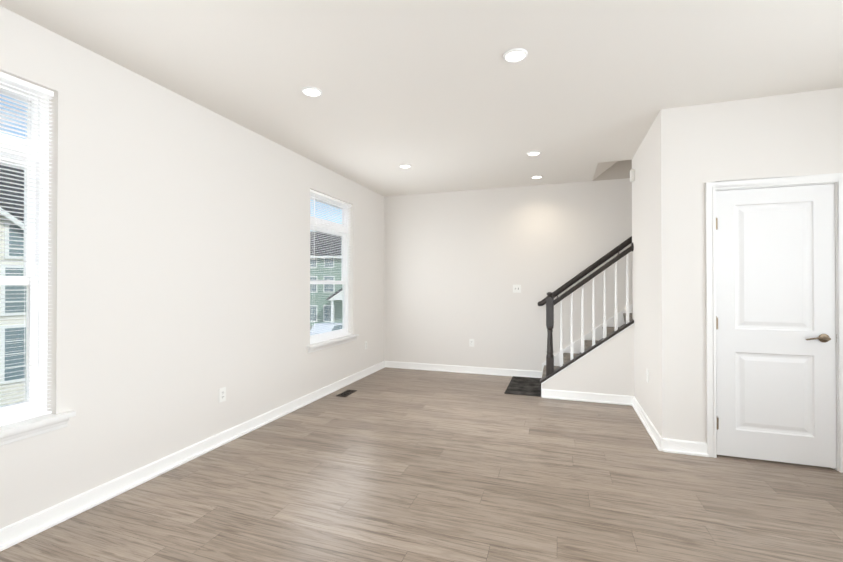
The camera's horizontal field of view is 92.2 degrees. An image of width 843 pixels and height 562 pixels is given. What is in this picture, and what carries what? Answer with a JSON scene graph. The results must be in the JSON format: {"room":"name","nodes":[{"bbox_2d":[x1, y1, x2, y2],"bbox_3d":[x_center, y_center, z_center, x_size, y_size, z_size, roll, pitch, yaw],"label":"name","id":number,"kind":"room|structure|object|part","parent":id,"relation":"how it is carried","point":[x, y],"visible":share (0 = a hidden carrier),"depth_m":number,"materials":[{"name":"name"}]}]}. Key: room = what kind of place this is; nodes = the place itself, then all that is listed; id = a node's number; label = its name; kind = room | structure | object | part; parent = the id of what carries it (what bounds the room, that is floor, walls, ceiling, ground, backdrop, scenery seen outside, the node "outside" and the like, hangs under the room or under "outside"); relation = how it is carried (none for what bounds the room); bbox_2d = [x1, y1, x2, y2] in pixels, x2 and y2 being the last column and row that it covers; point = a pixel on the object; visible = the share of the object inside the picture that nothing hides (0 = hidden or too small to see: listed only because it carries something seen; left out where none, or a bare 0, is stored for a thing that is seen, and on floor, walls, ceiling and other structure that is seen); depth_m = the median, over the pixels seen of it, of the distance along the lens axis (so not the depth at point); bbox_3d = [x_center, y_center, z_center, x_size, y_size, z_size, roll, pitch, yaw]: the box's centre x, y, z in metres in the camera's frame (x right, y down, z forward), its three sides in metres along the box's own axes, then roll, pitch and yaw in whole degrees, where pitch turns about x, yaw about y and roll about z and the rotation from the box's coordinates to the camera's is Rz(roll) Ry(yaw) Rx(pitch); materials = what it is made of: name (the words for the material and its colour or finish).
{"room":"empty living room","nodes":[
{"label":"empty living room","id":0,"kind":"room"},
{"bbox_2d":[0,6,383,528],"bbox_3d":[-2.105,-0.078,2.348,0.160,2.860,9.200,0,0,19],"label":"wall","id":1,"kind":"structure","parent":0,"point":[179,269],"depth_m":2.86,"materials":[{"name":"white paint"}]},
{"bbox_2d":[0,82,75,445],"bbox_3d":[-2.242,-0.123,1.845,0.195,1.901,1.080,0,0,19],"label":"window","id":2,"kind":"structure","parent":1,"relation":"in","point":[38,275],"depth_m":2.24,"materials":[{"name":"white plastic"}]},
{"bbox_3d":[-2.301,-0.172,1.866,0.034,1.674,0.816,0,0,19],"label":"glass","id":3,"kind":"part","parent":2,"relation":"part of","materials":[{"name":"clear glass"}]},
{"bbox_2d":[0,72,53,425],"bbox_3d":[-2.230,-0.165,1.842,0.038,1.808,0.928,0,0,19],"label":"window blind","id":4,"kind":"object","parent":2,"relation":"attached to","point":[25,85],"visible":1,"depth_m":2.17,"materials":[{"name":"white plastic"}]},
{"bbox_2d":[0,361,383,551],"bbox_3d":[-2.016,1.302,2.310,0.034,0.107,8.884,0,0,19],"label":"baseboard","id":5,"kind":"structure","parent":1,"relation":"attached to","point":[17,532],"depth_m":2.74,"materials":[{"name":"white wood"}]},
{"bbox_2d":[219,387,225,402],"bbox_3d":[-1.661,0.949,3.383,0.008,0.115,0.070,0,0,19],"label":"electrical outlet","id":6,"kind":"object","parent":1,"relation":"attached to","point":[222,394],"visible":1,"depth_m":3.38,"materials":[{"name":"white plastic"}]},
{"bbox_2d":[307,193,358,352],"bbox_3d":[-1.141,-0.119,5.078,0.195,1.863,1.150,0,0,19],"label":"window","id":7,"kind":"structure","parent":1,"relation":"in","point":[344,295],"depth_m":5.23,"materials":[{"name":"white plastic"}]},
{"bbox_2d":[310,189,350,343],"bbox_3d":[-1.129,-0.162,5.074,0.038,1.770,0.998,0,0,19],"label":"window blind","id":8,"kind":"object","parent":7,"relation":"attached to","point":[330,199],"visible":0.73,"depth_m":5.01,"materials":[{"name":"white plastic"}]},
{"bbox_2d":[0,367,842,561],"bbox_3d":[0.853,1.395,1.330,6.410,0.100,9.200,0,0,19],"label":"floor","id":9,"kind":"structure","parent":0,"point":[385,464],"depth_m":2.56,"materials":[{"name":"wood"}]},
{"bbox_2d":[336,390,356,396],"bbox_3d":[-0.913,1.368,4.945,0.125,0.005,0.295,0,0,19],"label":"floor vent","id":10,"kind":"object","parent":9,"relation":"in","point":[345,393],"visible":1,"depth_m":4.93,"materials":[{"name":"brown metal"}]},
{"bbox_2d":[504,376,540,396],"bbox_3d":[1.362,1.368,5.311,0.425,0.009,0.945,0,0,19],"label":"rug","id":11,"kind":"object","parent":9,"relation":"on","point":[528,386],"visible":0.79,"depth_m":5.24,"materials":[{"name":"black fabric"}]},
{"bbox_2d":[538,236,633,383],"bbox_3d":[2.378,0.142,4.972,1.891,2.457,1.018,0,0,19],"label":"stair railing","id":12,"kind":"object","parent":9,"relation":"on","point":[550,369],"depth_m":4.72,"materials":[{"name":"brown wood"}]},
{"bbox_3d":[2.526,-0.365,5.411,1.891,1.436,0.099,0,0,19],"label":"wall handrail","id":13,"kind":"part","parent":12,"relation":"part of","materials":[{"name":"brown wood"}]},
{"bbox_3d":[1.953,-0.053,4.660,0.836,0.693,0.060,0,0,19],"label":"handrail","id":14,"kind":"part","parent":12,"relation":"part of","materials":[{"name":"brown wood"}]},
{"bbox_2d":[0,0,842,196],"bbox_3d":[0.853,-1.455,1.350,6.410,0.120,9.200,0,0,19],"label":"ceiling","id":15,"kind":"structure","parent":0,"point":[438,96],"depth_m":2.63,"materials":[{"name":"white paint"}]},
{"bbox_2d":[301,87,321,96],"bbox_3d":[-0.801,-1.378,2.959,0.148,0.011,0.148,0,0,19],"label":"recessed light","id":16,"kind":"object","parent":15,"relation":"in","point":[312,91],"visible":1,"depth_m":2.95,"materials":[{"name":"white plastic"}]},
{"bbox_2d":[399,164,410,168],"bbox_3d":[-0.194,-1.365,4.833,0.148,0.011,0.148,0,0,19],"label":"recessed light","id":17,"kind":"object","parent":15,"relation":"in","point":[405,166],"visible":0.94,"depth_m":4.83,"materials":[{"name":"white plastic"}]},
{"bbox_2d":[503,48,527,62],"bbox_3d":[0.576,-1.381,2.490,0.148,0.011,0.148,0,0,19],"label":"recessed light","id":18,"kind":"object","parent":15,"relation":"in","point":[515,55],"visible":0.98,"depth_m":2.48,"materials":[{"name":"white plastic"}]},
{"bbox_2d":[527,151,540,155],"bbox_3d":[1.207,-1.368,4.356,0.148,0.011,0.148,0,0,19],"label":"recessed light","id":19,"kind":"object","parent":15,"relation":"in","point":[533,153],"visible":0.98,"depth_m":4.35,"materials":[{"name":"white plastic"}]},
{"bbox_2d":[531,175,542,178],"bbox_3d":[1.513,-1.362,5.318,0.148,0.011,0.148,0,0,19],"label":"recessed light","id":20,"kind":"object","parent":15,"relation":"in","point":[536,177],"visible":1,"depth_m":5.31,"materials":[{"name":"white plastic"}]},
{"bbox_2d":[592,161,616,180],"bbox_3d":[2.765,-1.889,4.925,1.215,1.038,0.885,0,0,19],"label":"ceiling slope","id":21,"kind":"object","parent":15,"relation":"attached to","point":[602,167],"visible":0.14,"depth_m":5.23,"materials":[{"name":"grey paint"}]},
{"bbox_2d":[384,160,631,370],"bbox_3d":[2.311,-0.575,5.622,6.410,3.900,0.160,0,0,19],"label":"wall","id":22,"kind":"structure","parent":0,"point":[458,265],"depth_m":5.94,"materials":[{"name":"white paint"}]},
{"bbox_2d":[384,361,541,377],"bbox_3d":[0.577,1.328,6.101,2.378,0.106,0.034,0,0,19],"label":"baseboard","id":23,"kind":"structure","parent":22,"relation":"attached to","point":[389,364],"depth_m":6.08,"materials":[{"name":"white wood"}]},
{"bbox_2d":[469,339,473,346],"bbox_3d":[0.749,0.923,6.055,0.070,0.115,0.008,0,0,19],"label":"electrical outlet","id":24,"kind":"object","parent":22,"relation":"attached to","point":[471,342],"visible":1,"depth_m":6.05,"materials":[{"name":"white plastic"}]},
{"bbox_2d":[513,285,520,292],"bbox_3d":[1.375,0.110,5.844,0.115,0.115,0.014,0,0,19],"label":"switch plate","id":25,"kind":"object","parent":22,"relation":"attached to","point":[516,288],"visible":1,"depth_m":5.84,"materials":[{"name":"white plastic"}]},
{"bbox_2d":[542,304,631,373],"bbox_3d":[2.580,0.569,5.428,1.860,1.610,0.020,0,0,19],"label":"trim","id":26,"kind":"structure","parent":22,"relation":"attached to","point":[588,336],"depth_m":5.49,"materials":[{"name":"white wood"}]},
{"bbox_2d":[542,325,633,396],"bbox_3d":[1.900,0.914,4.672,0.971,0.910,0.115,0,0,19],"label":"wall","id":27,"kind":"structure","parent":0,"point":[607,367],"depth_m":4.55,"materials":[{"name":"white paint"}]},
{"bbox_2d":[542,389,631,405],"bbox_3d":[1.849,1.317,4.611,0.912,0.106,0.034,0,0,19],"label":"baseboard","id":28,"kind":"structure","parent":27,"relation":"attached to","point":[546,393],"depth_m":4.60,"materials":[{"name":"white wood"}]},
{"bbox_2d":[541,323,633,396],"bbox_3d":[1.893,0.914,4.671,0.982,0.909,0.125,0,0,19],"label":"trim","id":29,"kind":"structure","parent":27,"relation":"attached to","point":[584,356],"depth_m":4.62,"materials":[{"name":"white wood"}]},
{"bbox_2d":[632,115,658,431],"bbox_3d":[2.226,-0.007,3.951,0.115,2.740,1.280,0,0,19],"label":"wall","id":30,"kind":"structure","parent":0,"point":[645,255],"depth_m":3.82,"materials":[{"name":"white paint"}]},
{"bbox_2d":[630,169,634,181],"bbox_3d":[2.305,-1.153,4.434,0.042,0.130,0.070,0,0,19],"label":"sensor","id":31,"kind":"object","parent":30,"relation":"attached to","point":[632,175],"visible":1,"depth_m":4.40,"materials":[{"name":"white plastic"}]},
{"bbox_2d":[646,369,648,382],"bbox_3d":[2.103,0.882,3.774,0.008,0.115,0.070,0,0,19],"label":"electrical outlet","id":32,"kind":"object","parent":30,"relation":"attached to","point":[647,375],"visible":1,"depth_m":3.76,"materials":[{"name":"white plastic"}]},
{"bbox_2d":[632,396,663,451],"bbox_3d":[2.118,1.313,3.842,0.034,0.107,1.310,0,0,19],"label":"baseboard","id":33,"kind":"structure","parent":30,"relation":"attached to","point":[652,431],"depth_m":3.66,"materials":[{"name":"white wood"}]},
{"bbox_2d":[658,87,842,442],"bbox_3d":[3.199,0.486,2.880,2.645,3.740,0.115,0,0,19],"label":"wall","id":34,"kind":"structure","parent":0,"point":[784,135],"depth_m":3.17,"materials":[{"name":"white paint"}]},
{"bbox_2d":[664,438,708,456],"bbox_3d":[2.084,1.307,3.177,0.276,0.106,0.030,0,0,19],"label":"baseboard","id":35,"kind":"structure","parent":34,"relation":"attached to","point":[676,446],"depth_m":3.18,"materials":[{"name":"white wood"}]},
{"bbox_2d":[716,218,718,429],"bbox_3d":[2.275,0.321,3.129,0.026,1.643,0.015,0,0,19],"label":"closet door hinges","id":36,"kind":"object","parent":34,"relation":"attached to","point":[717,323],"visible":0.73,"depth_m":3.12,"materials":[{"name":"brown metal"}]},
{"bbox_2d":[705,173,842,472],"bbox_3d":[2.637,0.296,3.061,0.861,2.127,0.137,0,0,19],"label":"door frame","id":37,"kind":"structure","parent":34,"relation":"attached to","point":[711,188],"depth_m":3.06,"materials":[{"name":"white wood"}]},
{"bbox_2d":[716,184,836,467],"bbox_3d":[2.620,0.321,3.006,0.728,2.036,0.096,0,0,19],"label":"closet door","id":38,"kind":"structure","parent":34,"relation":"in","point":[776,338],"depth_m":3.02,"materials":[{"name":"white wood"}]},
{"bbox_3d":[2.871,0.411,2.915,0.195,0.064,0.087,0,0,19],"label":"handle","id":39,"kind":"part","parent":38,"relation":"part of","materials":[{"name":"brown metal"}]},
{"label":"outside","id":40,"kind":"structure","parent":0,"visible":0},
{"bbox_3d":[-26.405,4.282,35.275,67.000,0.200,110.000,0,0,19],"label":"ground","id":41,"kind":"structure","parent":40,"visible":0},
{"bbox_2d":[0,165,25,405],"bbox_3d":[-16.165,-0.345,13.460,9.730,8.750,13.700,0,0,31],"label":"house","id":42,"kind":"structure","parent":41,"relation":"on","point":[5,289],"depth_m":11.80,"materials":[{"name":"beige"}]},
{"bbox_2d":[310,232,341,325],"bbox_3d":[-7.588,-0.452,41.146,16.700,9.350,11.200,0,0,2],"label":"house","id":43,"kind":"structure","parent":41,"relation":"on","point":[324,286],"depth_m":37.42,"materials":[{"name":"green"}]},
{"bbox_3d":[-7.121,4.099,24.745,5.300,0.020,11.500,0,0,19],"label":"street","id":44,"kind":"object","parent":41,"relation":"on","visible":0},
{"bbox_2d":[310,322,341,334],"bbox_3d":[-5.503,3.367,25.625,1.800,1.449,4.500,0,0,29],"label":"car","id":45,"kind":"object","parent":44,"relation":"on","point":[323,326],"depth_m":24.62,"materials":[{"name":"white paint"}]}
]}

